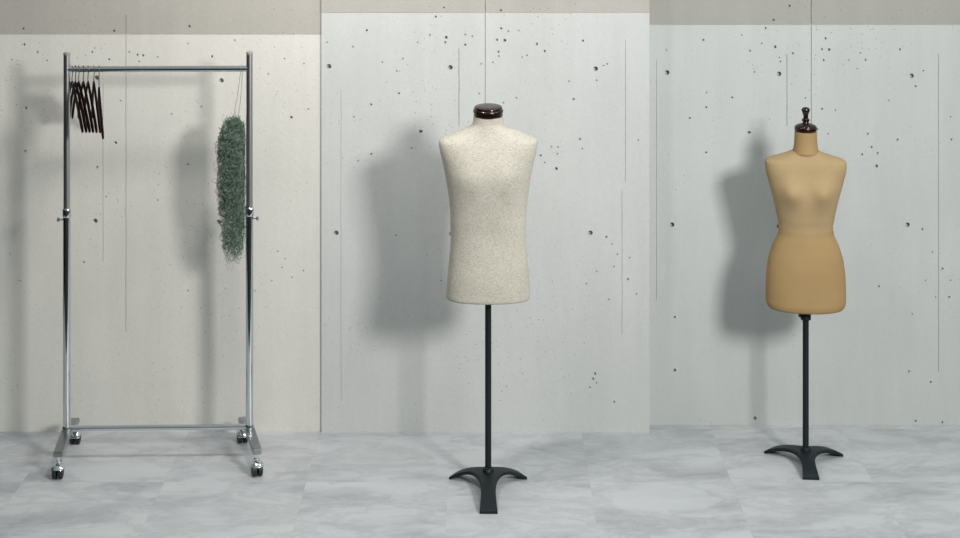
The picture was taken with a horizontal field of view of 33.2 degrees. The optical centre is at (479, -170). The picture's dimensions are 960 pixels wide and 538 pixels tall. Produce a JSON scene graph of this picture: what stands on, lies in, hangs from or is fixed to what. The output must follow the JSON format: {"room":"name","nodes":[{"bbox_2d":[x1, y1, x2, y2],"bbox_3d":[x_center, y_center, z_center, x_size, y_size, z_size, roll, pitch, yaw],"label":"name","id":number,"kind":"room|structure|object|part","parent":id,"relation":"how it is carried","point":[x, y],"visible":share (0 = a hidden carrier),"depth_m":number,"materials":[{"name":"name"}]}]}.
{"room":"design studio","nodes":[
{"label":"design studio","id":0,"kind":"room"},
{"bbox_2d":[0,13,648,432],"bbox_3d":[-1.405,1.822,7.601,4.389,1.955,0.212,0,0,0],"label":"wall","id":1,"kind":"structure","parent":0,"point":[398,356],"depth_m":7.49,"materials":[{"name":"concrete"}]},
{"bbox_2d":[0,0,320,33],"bbox_3d":[-2.169,0.498,7.605,2.862,0.896,0.200,0,0,0],"label":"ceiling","id":2,"kind":"structure","parent":1,"relation":"attached to","point":[16,16],"depth_m":7.50,"materials":[{"name":"concrete"}]},
{"bbox_2d":[321,0,649,12],"bbox_3d":[0.026,0.447,7.593,1.527,0.795,0.200,0,0,0],"label":"ceiling","id":3,"kind":"structure","parent":1,"relation":"attached to","point":[327,6],"depth_m":7.49,"materials":[{"name":"concrete"}]},
{"bbox_2d":[649,0,959,24],"bbox_3d":[2.195,0.481,7.687,2.811,0.862,0.200,0,0,0],"label":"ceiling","id":4,"kind":"structure","parent":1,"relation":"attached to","point":[662,12],"depth_m":7.59,"materials":[{"name":"grey concrete"}]},
{"bbox_2d":[0,425,959,537],"bbox_3d":[0.000,2.850,6.750,8.000,0.100,2.300,0,0,0],"label":"floor","id":5,"kind":"structure","parent":0,"point":[667,481],"depth_m":6.89,"materials":[{"name":"concrete"}]},
{"bbox_2d":[51,51,262,478],"bbox_3d":[-1.412,1.893,7.173,0.936,1.815,0.458,0,0,-1],"label":"rack","id":6,"kind":"object","parent":5,"relation":"on","point":[71,431],"visible":1,"depth_m":7.15,"materials":[{"name":"silver metal"}]},
{"bbox_2d":[70,65,83,132],"bbox_3d":[-1.810,1.177,7.164,0.020,0.270,0.411,0,0,-25],"label":"hanger","id":7,"kind":"object","parent":6,"relation":"hanging from","point":[71,83],"visible":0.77,"depth_m":7.06,"materials":[{"name":"brown wood"}]},
{"bbox_2d":[70,65,87,132],"bbox_3d":[-1.795,1.177,7.165,0.020,0.270,0.411,0,0,-25],"label":"hanger","id":8,"kind":"object","parent":6,"relation":"hanging from","point":[75,82],"visible":0.88,"depth_m":7.09,"materials":[{"name":"brown wood"}]},
{"bbox_2d":[71,65,90,132],"bbox_3d":[-1.781,1.177,7.165,0.020,0.270,0.411,0,0,-25],"label":"hanger","id":9,"kind":"object","parent":6,"relation":"hanging from","point":[78,82],"visible":0.88,"depth_m":7.09,"materials":[{"name":"brown wood"}]},
{"bbox_2d":[77,65,93,132],"bbox_3d":[-1.760,1.177,7.165,0.020,0.270,0.411,0,0,-23],"label":"hanger","id":10,"kind":"object","parent":6,"relation":"hanging from","point":[83,86],"visible":0.75,"depth_m":7.07,"materials":[{"name":"brown wood"}]},
{"bbox_2d":[83,65,97,132],"bbox_3d":[-1.740,1.177,7.166,0.020,0.270,0.411,0,0,-21],"label":"hanger","id":11,"kind":"object","parent":6,"relation":"hanging from","point":[88,88],"visible":0.8,"depth_m":7.06,"materials":[{"name":"brown wood"}]},
{"bbox_2d":[91,65,100,132],"bbox_3d":[-1.714,1.177,7.166,0.020,0.270,0.411,0,0,-18],"label":"hanger","id":12,"kind":"object","parent":6,"relation":"hanging from","point":[94,93],"visible":0.86,"depth_m":7.08,"materials":[{"name":"brown wood"}]},
{"bbox_2d":[98,66,103,138],"bbox_3d":[-1.691,1.190,7.167,0.020,0.296,0.411,0,0,-15],"label":"hanger","id":13,"kind":"object","parent":6,"relation":"hanging from","point":[99,93],"visible":0.88,"depth_m":7.06,"materials":[{"name":"brown wood"}]},
{"bbox_3d":[-1.433,1.060,7.172,0.810,0.028,0.028,0,0,-1],"label":"hanging rail","id":14,"kind":"part","parent":6,"relation":"part of","materials":[{"name":"silver metal"}]},
{"bbox_3d":[-1.433,2.657,7.172,0.810,0.025,0.025,0,0,-2],"label":"rail","id":15,"kind":"part","parent":6,"relation":"part of","materials":[{"name":"silver metal"}]},
{"bbox_2d":[212,65,245,267],"bbox_3d":[-1.120,1.505,7.208,0.153,0.923,0.170,0,0,6],"label":"plant","id":16,"kind":"object","parent":6,"relation":"hanging from","point":[233,176],"visible":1,"depth_m":7.17,"materials":[{"name":"plant"}]},
{"bbox_2d":[245,423,253,428],"bbox_3d":[-1.028,2.654,7.183,0.044,0.016,0.044,0,0,-2],"label":"connector","id":17,"kind":"object","parent":6,"relation":"attached to","point":[248,425],"depth_m":7.16,"materials":[{"name":"silver metal"}]},
{"bbox_2d":[439,103,537,513],"bbox_3d":[0.035,1.987,6.807,0.424,1.627,0.414,0,0,0],"label":"mannequin","id":18,"kind":"object","parent":5,"relation":"on","point":[488,163],"visible":1,"depth_m":6.80,"materials":[{"name":"fabric"}]},
{"bbox_2d":[764,107,846,479],"bbox_3d":[1.440,2.011,7.112,0.356,1.578,0.333,0,0,6],"label":"mannequin","id":19,"kind":"object","parent":5,"relation":"on","point":[805,270],"visible":1,"depth_m":7.05,"materials":[{"name":"beige fabric"}]},
{"bbox_2d":[649,25,959,424],"bbox_3d":[2.195,1.856,7.689,2.811,1.888,0.200,0,0,0],"label":"wall","id":20,"kind":"structure","parent":0,"point":[883,100],"depth_m":7.59,"materials":[{"name":"grey concrete"}]}
]}

